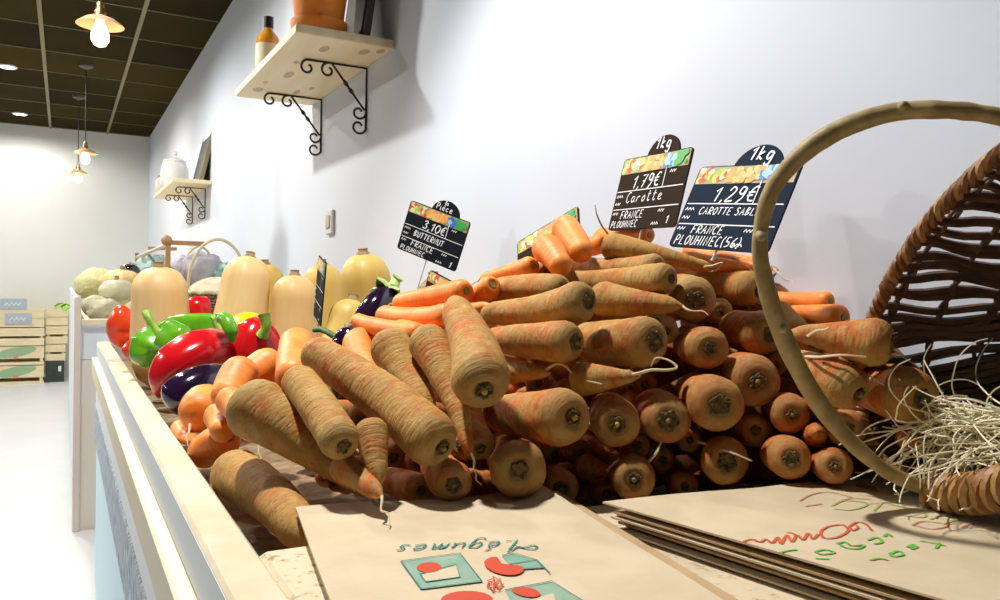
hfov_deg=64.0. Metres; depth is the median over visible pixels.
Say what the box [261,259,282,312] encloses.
butternut squash
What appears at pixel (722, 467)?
carrot
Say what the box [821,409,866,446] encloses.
carrot
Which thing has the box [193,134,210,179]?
picture frame
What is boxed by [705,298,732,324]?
carrot
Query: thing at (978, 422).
straw
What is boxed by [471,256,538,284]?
carrot
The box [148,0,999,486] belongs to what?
wall
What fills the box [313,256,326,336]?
price tag
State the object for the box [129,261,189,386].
butternut squash
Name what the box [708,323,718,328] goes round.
carrot
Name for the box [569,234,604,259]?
carrot
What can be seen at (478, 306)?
carrot
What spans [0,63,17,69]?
recessed light
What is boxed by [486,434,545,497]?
carrot
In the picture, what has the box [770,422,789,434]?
carrot
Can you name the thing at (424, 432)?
carrot
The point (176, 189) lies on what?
wall shelf
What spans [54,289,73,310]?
lettuce
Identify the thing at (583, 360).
carrot
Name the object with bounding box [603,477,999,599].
paper bag
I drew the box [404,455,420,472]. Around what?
carrot
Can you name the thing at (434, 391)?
carrot
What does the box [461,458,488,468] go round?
carrot
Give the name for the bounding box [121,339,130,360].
pepper
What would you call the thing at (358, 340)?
carrot
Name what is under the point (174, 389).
aubergine
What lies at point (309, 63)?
wall shelf
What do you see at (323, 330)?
stalk
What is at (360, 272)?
butternut squash
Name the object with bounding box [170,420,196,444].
carrot
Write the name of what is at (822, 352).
carrot
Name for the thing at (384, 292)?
aubergine
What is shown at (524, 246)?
price tag
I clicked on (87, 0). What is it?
trim
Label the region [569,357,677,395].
carrot
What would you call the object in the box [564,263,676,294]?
carrot
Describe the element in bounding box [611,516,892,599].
paper bag
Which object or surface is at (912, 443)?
carrot
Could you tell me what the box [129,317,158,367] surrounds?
pepper
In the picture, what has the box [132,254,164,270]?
cabbage
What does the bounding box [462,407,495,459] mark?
carrot
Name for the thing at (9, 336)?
wooden crate
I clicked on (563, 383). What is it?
carrot
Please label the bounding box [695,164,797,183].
photo
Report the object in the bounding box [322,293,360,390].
butternut squash
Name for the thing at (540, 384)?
carrot
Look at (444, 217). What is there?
photo
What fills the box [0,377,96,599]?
floor
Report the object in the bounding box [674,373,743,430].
carrot
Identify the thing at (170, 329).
pepper
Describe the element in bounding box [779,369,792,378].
carrot
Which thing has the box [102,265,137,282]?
squash
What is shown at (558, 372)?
carrot
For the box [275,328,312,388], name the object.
carrot
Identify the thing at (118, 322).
pepper
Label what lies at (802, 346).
carrot
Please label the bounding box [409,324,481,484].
carrot
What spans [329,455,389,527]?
carrot
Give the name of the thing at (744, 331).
carrot
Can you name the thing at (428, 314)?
carrot
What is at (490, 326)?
carrot
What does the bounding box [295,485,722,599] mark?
paper bag
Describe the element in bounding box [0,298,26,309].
price card
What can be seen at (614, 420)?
carrot
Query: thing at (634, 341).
carrot
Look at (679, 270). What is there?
carrot
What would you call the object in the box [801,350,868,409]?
carrot
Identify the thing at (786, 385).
carrot
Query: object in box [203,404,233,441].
carrot
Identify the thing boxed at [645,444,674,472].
carrot
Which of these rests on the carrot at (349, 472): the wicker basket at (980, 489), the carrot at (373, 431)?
the carrot at (373, 431)
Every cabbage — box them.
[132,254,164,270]
[170,254,185,270]
[178,251,221,285]
[214,262,228,276]
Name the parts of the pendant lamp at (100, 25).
lamp shade, bulb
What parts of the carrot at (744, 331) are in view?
crown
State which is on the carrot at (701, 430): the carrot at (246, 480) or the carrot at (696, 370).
the carrot at (696, 370)
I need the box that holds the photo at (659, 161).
[622,148,691,174]
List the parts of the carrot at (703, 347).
crown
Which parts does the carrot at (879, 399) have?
crown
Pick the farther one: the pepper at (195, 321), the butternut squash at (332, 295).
the butternut squash at (332, 295)
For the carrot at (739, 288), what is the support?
on the carrot at (757, 307)
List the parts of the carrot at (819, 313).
crown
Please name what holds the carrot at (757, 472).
on the market stall at (163, 532)
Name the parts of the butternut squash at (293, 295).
stem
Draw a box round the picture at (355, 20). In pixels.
[345,0,365,33]
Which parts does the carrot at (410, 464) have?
crown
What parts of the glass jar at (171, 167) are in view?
jar lid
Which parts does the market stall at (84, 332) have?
corner post, panel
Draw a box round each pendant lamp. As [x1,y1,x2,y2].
[68,94,87,182]
[73,62,97,163]
[75,1,124,46]
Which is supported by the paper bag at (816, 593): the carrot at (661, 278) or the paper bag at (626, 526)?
the paper bag at (626, 526)
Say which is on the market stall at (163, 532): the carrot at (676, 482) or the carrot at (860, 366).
the carrot at (676, 482)
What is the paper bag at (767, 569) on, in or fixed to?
on the paper bag at (626, 526)
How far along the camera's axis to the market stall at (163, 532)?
0.85 m
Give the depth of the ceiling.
5.34 m
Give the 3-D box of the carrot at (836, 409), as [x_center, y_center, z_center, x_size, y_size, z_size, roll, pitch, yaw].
[0.372,0.120,0.790,0.030,0.046,0.116,1,1,-25]
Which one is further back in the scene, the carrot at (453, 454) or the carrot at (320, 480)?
the carrot at (453, 454)
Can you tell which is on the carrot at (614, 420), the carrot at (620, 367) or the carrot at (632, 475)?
the carrot at (620, 367)
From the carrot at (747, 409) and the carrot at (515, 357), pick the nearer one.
the carrot at (747, 409)
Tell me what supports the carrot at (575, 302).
on the carrot
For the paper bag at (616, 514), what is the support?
on the paper bag at (781, 568)
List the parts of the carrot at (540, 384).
crown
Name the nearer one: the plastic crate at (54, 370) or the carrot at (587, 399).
the carrot at (587, 399)
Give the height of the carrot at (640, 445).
0.055 m
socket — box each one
[82,141,88,148]
[94,1,106,14]
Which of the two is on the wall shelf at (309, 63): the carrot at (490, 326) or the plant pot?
the plant pot
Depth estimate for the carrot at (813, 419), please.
0.86 m
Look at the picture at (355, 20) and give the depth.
2.16 m
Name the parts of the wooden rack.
rail, arm, post, arm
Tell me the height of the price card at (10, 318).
0.100 m
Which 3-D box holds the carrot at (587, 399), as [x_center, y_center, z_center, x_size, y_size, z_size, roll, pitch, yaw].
[0.128,0.119,1.056,0.032,0.032,0.134,2,2,27]
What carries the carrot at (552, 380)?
on the carrot at (550, 453)
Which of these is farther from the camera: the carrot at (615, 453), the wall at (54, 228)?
the wall at (54, 228)
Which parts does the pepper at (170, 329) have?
stem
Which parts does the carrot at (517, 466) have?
crown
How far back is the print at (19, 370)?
7.30 m
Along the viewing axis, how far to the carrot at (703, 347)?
0.81 m
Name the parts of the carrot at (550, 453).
crown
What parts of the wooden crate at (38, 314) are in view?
panel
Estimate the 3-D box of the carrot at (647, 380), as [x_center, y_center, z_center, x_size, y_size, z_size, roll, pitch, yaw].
[0.165,0.091,0.921,0.029,0.030,0.136,1,1,8]
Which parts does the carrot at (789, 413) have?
crown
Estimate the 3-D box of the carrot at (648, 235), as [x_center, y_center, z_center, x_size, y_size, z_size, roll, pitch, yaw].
[0.150,-0.099,1.068,0.066,0.053,0.112,1,2,-31]
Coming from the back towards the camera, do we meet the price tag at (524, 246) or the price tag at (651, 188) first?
the price tag at (524, 246)
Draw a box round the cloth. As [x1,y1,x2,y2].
[189,277,220,296]
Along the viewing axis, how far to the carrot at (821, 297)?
0.90 m
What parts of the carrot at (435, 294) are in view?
crown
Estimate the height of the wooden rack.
0.402 m
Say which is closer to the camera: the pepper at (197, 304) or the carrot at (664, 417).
the carrot at (664, 417)
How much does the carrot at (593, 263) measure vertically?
0.032 m
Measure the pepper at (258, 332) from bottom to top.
0.106 m
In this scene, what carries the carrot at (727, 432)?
on the carrot
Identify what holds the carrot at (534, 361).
on the carrot
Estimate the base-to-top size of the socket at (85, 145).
0.060 m
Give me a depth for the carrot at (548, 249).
0.93 m
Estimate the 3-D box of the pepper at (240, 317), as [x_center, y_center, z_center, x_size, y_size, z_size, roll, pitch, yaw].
[-0.502,0.061,1.577,0.073,0.074,0.078,2,1,42]
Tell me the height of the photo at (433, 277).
0.043 m
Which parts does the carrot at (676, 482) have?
crown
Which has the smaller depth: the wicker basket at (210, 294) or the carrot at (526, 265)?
the carrot at (526, 265)
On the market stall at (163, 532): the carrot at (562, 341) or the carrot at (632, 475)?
the carrot at (632, 475)
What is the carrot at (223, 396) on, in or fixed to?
on the carrot at (246, 480)
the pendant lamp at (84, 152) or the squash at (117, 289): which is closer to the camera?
the squash at (117, 289)
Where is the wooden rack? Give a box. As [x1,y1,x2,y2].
[135,235,203,267]
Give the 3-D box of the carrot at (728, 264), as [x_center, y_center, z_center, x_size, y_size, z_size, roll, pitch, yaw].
[0.275,-0.044,0.968,0.105,0.030,0.024,2,1,24]
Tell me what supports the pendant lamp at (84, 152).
hanging from the ceiling
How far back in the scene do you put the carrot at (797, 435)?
0.88 m
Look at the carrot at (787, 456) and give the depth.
0.72 m
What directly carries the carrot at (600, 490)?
on the carrot
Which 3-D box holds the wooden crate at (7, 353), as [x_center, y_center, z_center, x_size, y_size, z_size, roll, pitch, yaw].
[-4.506,0.503,7.423,0.485,0.173,0.322,1,1,-29]
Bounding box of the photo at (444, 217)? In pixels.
[409,201,468,232]
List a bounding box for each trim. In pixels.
[0,0,219,136]
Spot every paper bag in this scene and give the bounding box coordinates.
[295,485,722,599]
[553,490,737,599]
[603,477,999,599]
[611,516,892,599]
[614,510,934,599]
[616,514,894,599]
[618,521,870,599]
[620,527,849,599]
[626,526,851,599]
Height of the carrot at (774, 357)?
0.045 m
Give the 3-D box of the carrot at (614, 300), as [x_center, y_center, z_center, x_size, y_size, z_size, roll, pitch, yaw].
[0.153,0.001,0.846,0.136,0.040,0.040,2,1,42]
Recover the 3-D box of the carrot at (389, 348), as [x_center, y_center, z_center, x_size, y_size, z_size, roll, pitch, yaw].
[-0.091,0.075,0.823,0.045,0.087,0.122,0,1,-38]
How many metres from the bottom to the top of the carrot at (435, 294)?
0.047 m
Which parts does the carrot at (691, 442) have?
crown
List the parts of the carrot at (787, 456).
crown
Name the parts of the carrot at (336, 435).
crown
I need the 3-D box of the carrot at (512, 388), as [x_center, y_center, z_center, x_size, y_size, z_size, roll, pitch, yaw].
[0.000,0.108,0.933,0.035,0.031,0.154,2,2,30]
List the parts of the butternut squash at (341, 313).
stem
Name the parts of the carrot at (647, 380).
crown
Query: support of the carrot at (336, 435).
on the carrot at (349, 472)
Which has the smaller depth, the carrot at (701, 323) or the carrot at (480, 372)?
the carrot at (480, 372)
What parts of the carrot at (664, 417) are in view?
crown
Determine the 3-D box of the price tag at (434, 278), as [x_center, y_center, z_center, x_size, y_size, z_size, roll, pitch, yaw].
[-0.089,0.027,1.199,0.014,0.142,0.115,0,1,-39]
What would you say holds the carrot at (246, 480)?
on the market stall at (163, 532)
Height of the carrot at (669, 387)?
0.029 m
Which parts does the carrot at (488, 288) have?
crown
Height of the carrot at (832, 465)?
0.045 m
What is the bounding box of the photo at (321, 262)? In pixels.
[317,256,324,275]
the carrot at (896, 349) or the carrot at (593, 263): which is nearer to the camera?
the carrot at (896, 349)
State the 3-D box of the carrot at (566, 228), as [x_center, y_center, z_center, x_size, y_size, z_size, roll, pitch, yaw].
[0.092,-0.076,0.993,0.036,0.063,0.086,1,1,-19]
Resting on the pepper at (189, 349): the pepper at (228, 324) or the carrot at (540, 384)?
the pepper at (228, 324)
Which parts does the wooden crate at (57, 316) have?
panel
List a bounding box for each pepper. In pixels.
[106,305,130,347]
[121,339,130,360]
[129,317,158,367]
[142,309,191,349]
[148,321,232,398]
[157,313,214,330]
[189,296,210,312]
[215,311,238,342]
[232,313,280,356]
[233,312,258,324]
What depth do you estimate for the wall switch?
2.56 m
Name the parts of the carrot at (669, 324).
crown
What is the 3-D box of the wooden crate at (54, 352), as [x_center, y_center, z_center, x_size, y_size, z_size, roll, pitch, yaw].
[-4.267,0.488,7.685,0.165,0.155,0.350,1,1,-29]
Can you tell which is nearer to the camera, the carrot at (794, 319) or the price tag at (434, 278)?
the carrot at (794, 319)
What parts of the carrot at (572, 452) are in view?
crown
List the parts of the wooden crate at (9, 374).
board, panel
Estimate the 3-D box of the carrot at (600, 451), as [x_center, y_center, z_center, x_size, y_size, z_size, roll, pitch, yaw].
[0.114,0.177,0.948,0.027,0.034,0.105,1,1,-12]
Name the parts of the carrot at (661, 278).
crown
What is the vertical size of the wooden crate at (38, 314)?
0.165 m
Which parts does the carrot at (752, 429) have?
crown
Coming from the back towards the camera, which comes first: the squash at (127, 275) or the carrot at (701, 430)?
the squash at (127, 275)
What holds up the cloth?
in the wicker basket at (210, 294)
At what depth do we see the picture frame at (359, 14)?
2.13 m
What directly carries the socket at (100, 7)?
attached to the pendant lamp at (100, 25)
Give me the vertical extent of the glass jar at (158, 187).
0.141 m
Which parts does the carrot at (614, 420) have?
crown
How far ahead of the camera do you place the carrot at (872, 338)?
0.69 m
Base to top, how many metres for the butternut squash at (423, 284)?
0.280 m
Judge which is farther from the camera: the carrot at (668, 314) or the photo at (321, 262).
the photo at (321, 262)
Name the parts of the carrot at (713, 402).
crown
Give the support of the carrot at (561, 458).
on the carrot at (568, 466)
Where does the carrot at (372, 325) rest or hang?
on the carrot at (358, 340)
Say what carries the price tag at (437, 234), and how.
on the market stall at (163, 532)
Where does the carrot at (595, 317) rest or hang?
on the carrot
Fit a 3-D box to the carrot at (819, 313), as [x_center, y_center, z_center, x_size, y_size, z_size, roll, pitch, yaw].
[0.338,0.017,0.892,0.029,0.028,0.108,1,1,-28]
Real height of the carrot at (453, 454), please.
0.028 m
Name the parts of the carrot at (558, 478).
crown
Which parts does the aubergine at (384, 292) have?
stem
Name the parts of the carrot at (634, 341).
crown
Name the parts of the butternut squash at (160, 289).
stem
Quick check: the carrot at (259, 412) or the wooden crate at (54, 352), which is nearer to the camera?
the carrot at (259, 412)
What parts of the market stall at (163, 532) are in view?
panel, panel, panel, panel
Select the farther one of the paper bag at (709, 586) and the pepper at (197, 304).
the pepper at (197, 304)
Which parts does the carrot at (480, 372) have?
crown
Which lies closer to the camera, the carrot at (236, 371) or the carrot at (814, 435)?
the carrot at (814, 435)
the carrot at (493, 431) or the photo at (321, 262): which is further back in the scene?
the photo at (321, 262)
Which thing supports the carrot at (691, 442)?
on the carrot at (685, 461)
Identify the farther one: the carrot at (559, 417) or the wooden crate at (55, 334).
the wooden crate at (55, 334)
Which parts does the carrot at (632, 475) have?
crown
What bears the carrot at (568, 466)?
on the market stall at (163, 532)
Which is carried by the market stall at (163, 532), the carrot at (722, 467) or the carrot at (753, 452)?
the carrot at (753, 452)
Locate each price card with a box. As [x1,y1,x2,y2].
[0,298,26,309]
[5,313,31,323]
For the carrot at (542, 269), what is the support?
on the carrot
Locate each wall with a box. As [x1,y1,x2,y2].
[0,123,148,376]
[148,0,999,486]
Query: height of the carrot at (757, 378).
0.055 m
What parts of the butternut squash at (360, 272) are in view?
stem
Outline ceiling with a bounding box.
[0,0,232,136]
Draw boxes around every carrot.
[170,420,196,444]
[178,384,212,445]
[187,428,240,467]
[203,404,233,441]
[210,356,258,403]
[210,449,309,547]
[215,386,261,458]
[225,379,377,500]
[247,348,276,381]
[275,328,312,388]
[281,365,359,459]
[300,337,456,465]
[315,451,359,487]
[325,455,364,491]
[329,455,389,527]
[338,400,351,413]
[339,490,350,494]
[342,327,375,364]
[344,313,420,337]
[348,404,368,425]
[353,417,388,491]
[370,328,435,405]
[375,303,444,329]
[382,467,431,500]
[388,279,473,306]
[388,438,405,467]
[396,319,423,324]
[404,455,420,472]
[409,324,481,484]
[420,452,471,500]
[431,384,441,402]
[436,402,448,416]
[442,295,509,407]
[452,450,461,461]
[453,436,496,459]
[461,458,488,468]
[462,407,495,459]
[465,468,499,496]
[470,276,500,302]
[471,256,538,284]
[471,302,488,312]
[479,281,596,325]
[482,388,589,446]
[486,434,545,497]
[487,273,569,302]
[487,325,501,327]
[487,425,497,433]
[490,320,583,362]
[499,432,560,463]
[504,354,528,361]
[504,355,601,384]
[505,382,525,393]
[516,375,555,392]
[524,361,548,391]
[525,358,537,363]
[532,233,571,275]
[537,360,575,382]
[538,262,551,273]
[542,465,578,499]
[546,447,566,464]
[552,215,592,262]
[556,377,580,395]
[557,463,574,469]
[562,440,591,464]
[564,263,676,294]
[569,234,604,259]
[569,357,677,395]
[569,467,588,496]
[571,253,664,270]
[575,454,616,479]
[576,313,615,325]
[578,316,667,367]
[579,359,594,363]
[579,429,614,464]
[581,395,591,406]
[581,479,617,504]
[589,392,639,446]
[591,384,628,401]
[592,281,707,317]
[593,361,629,369]
[594,205,654,242]
[601,233,722,271]
[602,452,701,485]
[605,445,615,451]
[609,442,661,498]
[611,451,644,456]
[618,432,649,455]
[622,390,636,404]
[627,365,695,394]
[628,314,677,343]
[630,370,657,394]
[633,388,690,442]
[640,431,682,454]
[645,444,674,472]
[646,346,690,368]
[660,382,675,393]
[664,471,698,493]
[665,313,678,320]
[666,274,715,322]
[673,267,695,274]
[673,324,728,368]
[673,427,751,461]
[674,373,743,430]
[680,319,708,326]
[682,248,778,269]
[685,251,753,271]
[690,420,714,433]
[691,367,710,373]
[693,270,759,306]
[693,470,733,491]
[694,435,748,484]
[699,348,765,370]
[700,428,732,439]
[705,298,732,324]
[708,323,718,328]
[711,352,779,406]
[716,253,793,281]
[718,310,776,354]
[730,413,771,446]
[731,303,762,310]
[736,460,815,483]
[741,443,760,460]
[744,405,762,414]
[759,291,834,305]
[759,434,811,479]
[761,392,810,433]
[766,349,786,374]
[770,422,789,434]
[778,377,803,397]
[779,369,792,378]
[780,301,807,328]
[790,433,835,444]
[791,304,849,323]
[791,318,896,366]
[796,340,821,352]
[797,408,838,432]
[800,423,832,451]
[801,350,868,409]
[810,447,852,484]
[821,350,838,358]
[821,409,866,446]
[835,446,899,476]
[836,409,891,425]
[839,356,865,369]
[859,367,938,423]
[883,348,916,367]
[895,429,922,450]
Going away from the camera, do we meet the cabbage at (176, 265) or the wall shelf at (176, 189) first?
the cabbage at (176, 265)
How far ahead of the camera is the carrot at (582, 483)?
0.86 m
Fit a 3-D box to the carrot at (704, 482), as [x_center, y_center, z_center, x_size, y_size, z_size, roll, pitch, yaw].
[0.230,0.197,0.854,0.026,0.045,0.113,1,1,-5]
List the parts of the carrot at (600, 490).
crown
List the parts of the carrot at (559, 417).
crown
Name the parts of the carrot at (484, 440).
crown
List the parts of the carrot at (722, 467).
crown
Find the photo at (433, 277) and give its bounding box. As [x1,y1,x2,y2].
[428,271,449,283]
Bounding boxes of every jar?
[156,175,161,191]
[160,151,188,186]
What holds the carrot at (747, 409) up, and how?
on the carrot
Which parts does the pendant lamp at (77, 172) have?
lamp shade, bulb, cord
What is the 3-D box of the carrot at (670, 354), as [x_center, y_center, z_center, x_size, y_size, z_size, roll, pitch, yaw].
[0.203,0.067,0.974,0.032,0.039,0.128,2,1,44]
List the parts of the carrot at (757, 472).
crown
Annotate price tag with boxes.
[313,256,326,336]
[397,200,470,288]
[425,270,450,331]
[517,207,579,261]
[608,134,693,238]
[669,144,802,261]
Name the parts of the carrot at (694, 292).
crown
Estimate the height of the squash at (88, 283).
0.172 m
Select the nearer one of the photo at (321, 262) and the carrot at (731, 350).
the carrot at (731, 350)
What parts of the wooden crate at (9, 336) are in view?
panel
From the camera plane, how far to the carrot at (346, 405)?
0.94 m
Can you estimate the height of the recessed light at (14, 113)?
0.014 m
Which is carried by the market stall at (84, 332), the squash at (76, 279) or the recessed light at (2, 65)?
the squash at (76, 279)
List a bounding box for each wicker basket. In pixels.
[186,238,240,312]
[186,246,210,255]
[752,100,999,515]
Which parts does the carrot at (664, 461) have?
crown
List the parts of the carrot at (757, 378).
crown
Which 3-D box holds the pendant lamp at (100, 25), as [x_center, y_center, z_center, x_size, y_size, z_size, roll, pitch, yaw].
[-1.349,-1.197,2.705,0.150,0.678,0.150,1,1,-29]
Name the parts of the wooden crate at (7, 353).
board, panel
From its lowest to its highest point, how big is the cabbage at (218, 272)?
0.118 m
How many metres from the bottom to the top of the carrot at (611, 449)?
0.038 m
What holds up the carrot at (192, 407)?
on the market stall at (163, 532)
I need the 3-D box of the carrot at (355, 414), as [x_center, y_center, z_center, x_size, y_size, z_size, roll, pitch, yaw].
[-0.127,0.115,0.879,0.037,0.045,0.160,1,1,9]
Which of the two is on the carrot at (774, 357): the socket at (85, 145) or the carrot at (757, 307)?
the carrot at (757, 307)
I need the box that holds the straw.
[839,338,999,515]
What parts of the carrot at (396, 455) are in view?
crown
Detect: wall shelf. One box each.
[153,178,211,224]
[236,23,393,155]
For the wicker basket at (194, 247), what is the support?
on the market stall at (84, 332)
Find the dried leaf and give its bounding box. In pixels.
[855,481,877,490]
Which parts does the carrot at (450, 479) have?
crown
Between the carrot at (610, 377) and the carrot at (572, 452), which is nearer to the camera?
the carrot at (610, 377)
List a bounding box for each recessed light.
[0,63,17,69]
[12,112,27,115]
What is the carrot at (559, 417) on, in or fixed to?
on the carrot at (517, 466)
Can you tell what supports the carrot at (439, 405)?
on the carrot at (410, 464)
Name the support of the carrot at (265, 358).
on the market stall at (163, 532)
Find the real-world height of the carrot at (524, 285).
0.039 m
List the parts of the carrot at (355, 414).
crown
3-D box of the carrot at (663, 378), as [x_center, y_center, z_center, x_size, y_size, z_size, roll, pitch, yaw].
[0.215,0.094,1.017,0.119,0.052,0.036,1,1,-20]
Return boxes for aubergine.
[124,262,140,273]
[161,363,222,414]
[330,325,353,399]
[354,273,402,336]
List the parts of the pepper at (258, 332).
stem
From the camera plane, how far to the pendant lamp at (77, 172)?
6.42 m
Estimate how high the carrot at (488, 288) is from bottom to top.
0.055 m
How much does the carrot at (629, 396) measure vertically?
0.040 m
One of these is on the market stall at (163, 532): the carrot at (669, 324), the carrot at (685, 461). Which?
the carrot at (685, 461)
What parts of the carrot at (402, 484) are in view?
crown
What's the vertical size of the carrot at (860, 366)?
0.028 m
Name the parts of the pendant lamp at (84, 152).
lamp shade, bulb, cord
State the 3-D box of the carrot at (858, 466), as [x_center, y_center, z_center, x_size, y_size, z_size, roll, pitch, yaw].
[0.369,0.158,0.789,0.033,0.057,0.126,1,1,-10]
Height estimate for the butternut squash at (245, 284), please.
0.316 m
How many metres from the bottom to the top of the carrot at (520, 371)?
0.037 m
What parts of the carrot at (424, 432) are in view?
crown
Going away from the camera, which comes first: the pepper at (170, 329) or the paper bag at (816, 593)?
the paper bag at (816, 593)
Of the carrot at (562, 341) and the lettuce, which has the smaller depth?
the carrot at (562, 341)
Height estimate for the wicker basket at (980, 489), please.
0.324 m
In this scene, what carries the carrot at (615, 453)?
on the market stall at (163, 532)
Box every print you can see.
[0,346,35,357]
[0,365,35,377]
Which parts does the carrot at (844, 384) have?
crown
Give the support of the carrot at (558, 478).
on the market stall at (163, 532)
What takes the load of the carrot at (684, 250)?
on the carrot at (722, 307)
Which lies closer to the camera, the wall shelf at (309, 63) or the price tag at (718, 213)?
the price tag at (718, 213)
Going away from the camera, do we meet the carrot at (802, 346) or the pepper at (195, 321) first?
the carrot at (802, 346)
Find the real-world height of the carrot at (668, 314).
0.040 m
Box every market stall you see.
[68,288,110,531]
[91,341,858,599]
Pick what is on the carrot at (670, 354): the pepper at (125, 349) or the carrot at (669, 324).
the carrot at (669, 324)
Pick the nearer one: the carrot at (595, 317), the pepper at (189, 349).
the carrot at (595, 317)
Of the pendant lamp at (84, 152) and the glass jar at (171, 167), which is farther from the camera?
the pendant lamp at (84, 152)
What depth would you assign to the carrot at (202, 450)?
0.92 m
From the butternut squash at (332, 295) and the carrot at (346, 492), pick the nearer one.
the carrot at (346, 492)
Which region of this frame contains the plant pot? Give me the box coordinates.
[290,0,346,31]
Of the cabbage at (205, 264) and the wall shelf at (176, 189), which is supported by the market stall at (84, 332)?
the cabbage at (205, 264)
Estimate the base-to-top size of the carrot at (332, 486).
0.027 m
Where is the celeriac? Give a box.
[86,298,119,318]
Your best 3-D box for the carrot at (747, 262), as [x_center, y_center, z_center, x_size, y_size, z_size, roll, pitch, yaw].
[0.312,-0.040,0.978,0.105,0.035,0.023,2,1,39]
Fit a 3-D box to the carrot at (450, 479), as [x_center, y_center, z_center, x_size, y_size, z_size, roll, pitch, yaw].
[-0.056,0.159,0.760,0.040,0.042,0.120,1,1,-15]
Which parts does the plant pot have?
pot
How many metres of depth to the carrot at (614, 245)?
0.95 m
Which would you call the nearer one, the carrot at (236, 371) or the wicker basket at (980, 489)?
the wicker basket at (980, 489)
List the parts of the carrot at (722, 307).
crown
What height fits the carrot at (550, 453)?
0.043 m
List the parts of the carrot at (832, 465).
crown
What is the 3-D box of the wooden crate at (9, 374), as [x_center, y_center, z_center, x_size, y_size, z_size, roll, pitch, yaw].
[-4.509,0.681,7.427,0.485,0.173,0.322,1,1,-29]
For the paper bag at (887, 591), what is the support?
on the paper bag at (616, 514)
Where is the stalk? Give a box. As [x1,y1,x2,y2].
[312,327,334,338]
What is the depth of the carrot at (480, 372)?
0.72 m
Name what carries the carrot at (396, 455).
on the carrot
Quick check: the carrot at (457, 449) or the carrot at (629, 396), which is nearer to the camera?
the carrot at (457, 449)
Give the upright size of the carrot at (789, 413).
0.040 m
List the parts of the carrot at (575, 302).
crown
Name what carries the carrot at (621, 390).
on the carrot
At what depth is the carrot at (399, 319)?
0.94 m
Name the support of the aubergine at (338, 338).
on the carrot
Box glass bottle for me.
[255,16,279,66]
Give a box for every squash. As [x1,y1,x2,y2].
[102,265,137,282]
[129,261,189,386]
[214,251,270,315]
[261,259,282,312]
[270,270,318,337]
[304,259,341,336]
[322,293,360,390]
[340,248,390,301]
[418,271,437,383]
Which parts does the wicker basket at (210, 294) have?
handle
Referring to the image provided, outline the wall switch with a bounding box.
[325,209,334,234]
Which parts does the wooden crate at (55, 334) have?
panel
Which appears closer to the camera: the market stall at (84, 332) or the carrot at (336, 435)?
the carrot at (336, 435)
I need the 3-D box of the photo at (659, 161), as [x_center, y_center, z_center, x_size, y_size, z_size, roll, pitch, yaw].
[0.198,-0.176,1.021,0.005,0.023,0.136,1,1,-27]
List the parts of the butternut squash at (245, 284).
stem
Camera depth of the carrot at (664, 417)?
0.77 m
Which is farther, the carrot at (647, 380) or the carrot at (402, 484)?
the carrot at (647, 380)
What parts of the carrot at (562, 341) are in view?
crown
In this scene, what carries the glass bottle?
on the wall shelf at (309, 63)
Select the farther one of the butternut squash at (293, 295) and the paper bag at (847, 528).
the butternut squash at (293, 295)
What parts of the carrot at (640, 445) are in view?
crown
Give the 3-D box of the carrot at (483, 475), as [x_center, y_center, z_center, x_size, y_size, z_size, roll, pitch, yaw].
[-0.013,0.198,0.872,0.040,0.046,0.150,2,1,34]
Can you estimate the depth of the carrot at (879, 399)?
0.68 m
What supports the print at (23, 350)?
attached to the wooden crate at (7, 353)
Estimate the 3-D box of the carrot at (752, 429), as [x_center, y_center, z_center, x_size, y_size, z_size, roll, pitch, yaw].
[0.264,0.135,0.855,0.037,0.043,0.119,1,1,10]
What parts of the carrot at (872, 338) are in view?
crown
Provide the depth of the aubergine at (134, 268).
4.38 m
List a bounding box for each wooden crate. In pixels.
[0,308,44,326]
[0,327,44,345]
[0,344,44,365]
[0,362,44,384]
[46,307,67,324]
[46,325,67,343]
[46,344,65,360]
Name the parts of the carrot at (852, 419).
crown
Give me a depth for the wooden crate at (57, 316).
7.53 m
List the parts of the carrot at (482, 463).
crown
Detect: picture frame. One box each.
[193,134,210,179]
[345,0,374,35]
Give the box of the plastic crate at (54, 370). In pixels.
[45,360,63,381]
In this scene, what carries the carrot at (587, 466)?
on the carrot at (600, 490)
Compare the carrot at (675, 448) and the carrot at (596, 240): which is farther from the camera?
the carrot at (596, 240)
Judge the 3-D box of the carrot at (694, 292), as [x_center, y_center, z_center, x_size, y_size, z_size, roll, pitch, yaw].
[0.214,-0.004,0.944,0.055,0.055,0.188,1,1,5]
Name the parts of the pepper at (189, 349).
stem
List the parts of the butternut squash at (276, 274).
stem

